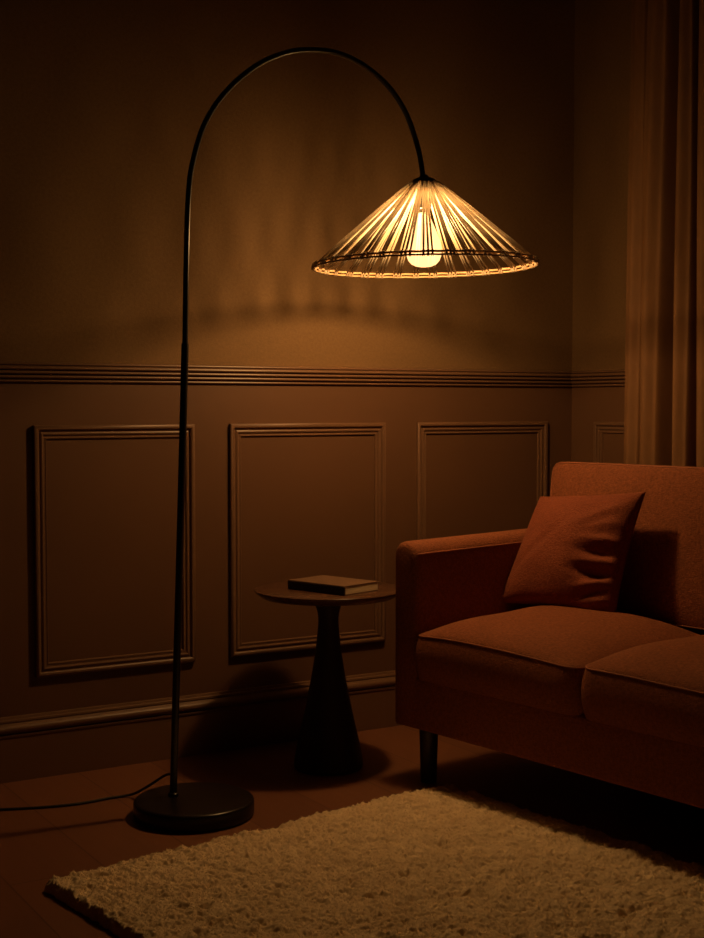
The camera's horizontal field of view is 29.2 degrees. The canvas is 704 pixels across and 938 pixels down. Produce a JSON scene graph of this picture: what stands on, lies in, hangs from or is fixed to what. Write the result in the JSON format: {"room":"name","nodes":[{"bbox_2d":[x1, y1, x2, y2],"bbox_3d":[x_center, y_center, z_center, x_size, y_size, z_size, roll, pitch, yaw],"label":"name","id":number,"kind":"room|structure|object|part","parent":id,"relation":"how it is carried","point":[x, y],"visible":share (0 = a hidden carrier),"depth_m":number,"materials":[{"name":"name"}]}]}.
{"room":"living room","nodes":[
{"label":"living room","id":0,"kind":"room"},
{"bbox_2d":[0,0,574,717],"bbox_3d":[-1.877,-0.454,3.233,6.120,2.700,0.120,-2,3,-31],"label":"wall","id":1,"kind":"structure","parent":0,"point":[104,104],"depth_m":4.11,"materials":[{"name":"paint"}]},
{"bbox_2d":[33,424,195,677],"bbox_3d":[-0.679,0.227,3.907,0.489,0.710,0.015,-2,3,-31],"label":"trim","id":2,"kind":"structure","parent":1,"relation":"attached to","point":[43,667],"depth_m":3.87,"materials":[{"name":"paint"}]},
{"bbox_2d":[0,670,400,783],"bbox_3d":[-1.788,0.806,3.260,6.000,0.181,0.026,-2,3,-31],"label":"baseboard","id":3,"kind":"structure","parent":1,"relation":"attached to","point":[61,742],"depth_m":3.99,"materials":[{"name":"paint"}]},
{"bbox_2d":[0,361,571,386],"bbox_3d":[-1.787,-0.244,3.209,6.000,0.057,0.030,-2,3,-31],"label":"trim","id":4,"kind":"structure","parent":1,"relation":"attached to","point":[47,372],"depth_m":4.13,"materials":[{"name":"paint"}]},
{"bbox_2d":[229,423,385,656],"bbox_3d":[-0.130,0.212,4.236,0.555,0.710,0.015,-2,3,-31],"label":"trim","id":5,"kind":"structure","parent":1,"relation":"attached to","point":[236,431],"depth_m":4.21,"materials":[{"name":"paint"}]},
{"bbox_2d":[416,421,547,539],"bbox_3d":[0.447,0.195,4.583,0.545,0.710,0.015,-2,3,-31],"label":"trim","id":6,"kind":"structure","parent":1,"relation":"attached to","point":[539,427],"depth_m":4.52,"materials":[{"name":"paint"}]},
{"bbox_2d":[0,725,703,937],"bbox_3d":[0.008,1.068,0.281,6.240,0.060,7.240,-2,3,-31],"label":"floor","id":7,"kind":"structure","parent":0,"point":[36,845],"depth_m":3.58,"materials":[{"name":"brown wood"}]},
{"bbox_2d":[0,47,539,832],"bbox_3d":[-0.538,-0.107,3.387,2.282,1.994,0.634,-1,3,-26],"label":"floor lamp","id":8,"kind":"object","parent":7,"relation":"on","point":[192,807],"visible":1,"depth_m":3.50,"materials":[{"name":"black metal"},{"name":"natural rattan"},{"name":"frosted glass"}]},
{"bbox_3d":[-1.098,0.837,3.426,1.270,0.103,0.162,-1,3,-12],"label":"power cord","id":9,"kind":"part","parent":8,"relation":"part of","materials":[{"name":"black rubber"}]},
{"bbox_3d":[-0.115,-0.712,3.570,0.703,0.804,0.015,-1,3,-26],"label":"arm","id":10,"kind":"part","parent":8,"relation":"part of"},
{"bbox_2d":[254,581,395,775],"bbox_3d":[-0.068,0.606,3.910,0.427,0.520,0.427,-2,3,-31],"label":"side table","id":11,"kind":"object","parent":7,"relation":"on","point":[328,744],"visible":0.83,"depth_m":3.85,"materials":[{"name":"brown wood"}]},
{"bbox_2d":[288,575,378,595],"bbox_3d":[-0.054,0.334,3.878,0.216,0.026,0.151,2,4,41],"label":"book","id":12,"kind":"object","parent":11,"relation":"on","point":[343,586],"visible":1,"depth_m":3.84,"materials":[{"name":"paper"}]},
{"bbox_2d":[44,783,703,937],"bbox_3d":[0.407,0.909,2.536,1.205,0.043,1.970,-2,3,-39],"label":"rug","id":13,"kind":"object","parent":7,"relation":"on","point":[445,861],"visible":1,"depth_m":2.91,"materials":[{"name":"beige fabric"}]},
{"bbox_2d":[395,462,703,808],"bbox_3d":[0.836,0.446,3.469,0.791,0.880,1.388,-2,3,-39],"label":"sofa","id":14,"kind":"object","parent":7,"relation":"on","point":[617,697],"visible":0.77,"depth_m":3.54,"materials":[{"name":"orange fabric"}]},
{"bbox_3d":[0.214,0.795,3.767,0.053,0.155,0.053,-2,3,-39],"label":"leg","id":15,"kind":"part","parent":14,"relation":"part of","materials":[{"name":"black wood"}]},
{"bbox_3d":[0.436,0.442,3.973,0.750,0.527,0.096,-2,3,-39],"label":"arm","id":16,"kind":"part","parent":14,"relation":"part of","materials":[{"name":"orange fabric"}]},
{"bbox_2d":[415,605,698,715],"bbox_3d":[0.572,0.484,3.640,0.594,0.188,0.614,-2,3,-39],"label":"seat cushion","id":17,"kind":"object","parent":14,"relation":"on","point":[535,659],"depth_m":3.50,"materials":[{"name":"orange fabric"}]},
{"bbox_3d":[0.843,0.655,3.484,0.750,0.152,1.368,-2,3,-39],"label":"frame","id":18,"kind":"part","parent":14,"relation":"part of","materials":[{"name":"orange fabric"}]},
{"bbox_2d":[502,492,645,611],"bbox_3d":[0.622,0.231,3.815,0.182,0.351,0.412,-2,3,-39],"label":"throw pillow","id":19,"kind":"object","parent":14,"relation":"on","point":[573,551],"visible":0.98,"depth_m":3.75,"materials":[{"name":"orange fabric"}]},
{"bbox_2d":[551,462,703,627],"bbox_3d":[0.826,0.208,3.865,0.149,0.442,0.652,4,-1,-39],"label":"cushion","id":20,"kind":"object","parent":14,"relation":"on","point":[663,576],"depth_m":3.73,"materials":[{"name":"orange fabric"}]},
{"bbox_2d":[581,635,703,747],"bbox_3d":[0.947,0.505,3.177,0.594,0.189,0.614,-2,3,-39],"label":"seat cushion","id":21,"kind":"object","parent":14,"relation":"on","point":[654,691],"depth_m":3.09,"materials":[{"name":"orange fabric"}]},
{"bbox_3d":[1.105,0.388,3.684,0.098,0.630,1.388,-2,3,-39],"label":"frame","id":22,"kind":"part","parent":14,"relation":"part of","materials":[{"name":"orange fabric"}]},
{"bbox_2d":[571,0,631,463],"bbox_3d":[2.631,-0.385,1.790,0.120,2.700,7.240,-2,3,-31],"label":"wall","id":23,"kind":"structure","parent":0,"point":[602,58],"depth_m":4.62,"materials":[{"name":"paint"}]},
{"bbox_2d":[571,369,624,386],"bbox_3d":[2.566,-0.175,1.761,0.030,0.057,7.000,-2,3,-31],"label":"trim","id":24,"kind":"structure","parent":23,"relation":"attached to","point":[590,378],"depth_m":4.62,"materials":[{"name":"paint"}]},
{"bbox_2d":[593,422,623,462],"bbox_3d":[1.009,0.204,4.388,0.015,0.710,0.672,-2,3,-31],"label":"trim","id":25,"kind":"structure","parent":23,"relation":"attached to","point":[599,428],"depth_m":4.63,"materials":[{"name":"paint"}]},
{"bbox_3d":[0.008,-1.689,0.150,6.240,0.060,7.240,-2,3,-31],"label":"ceiling","id":26,"kind":"structure","parent":0,"visible":0},
{"bbox_2d":[624,0,703,466],"bbox_3d":[1.067,-0.499,4.061,0.124,2.688,0.811,-2,3,-31],"label":"curtain","id":27,"kind":"object","parent":26,"relation":"hanging from","point":[664,406],"visible":0.6,"depth_m":4.17,"materials":[{"name":"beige fabric"}]}
]}

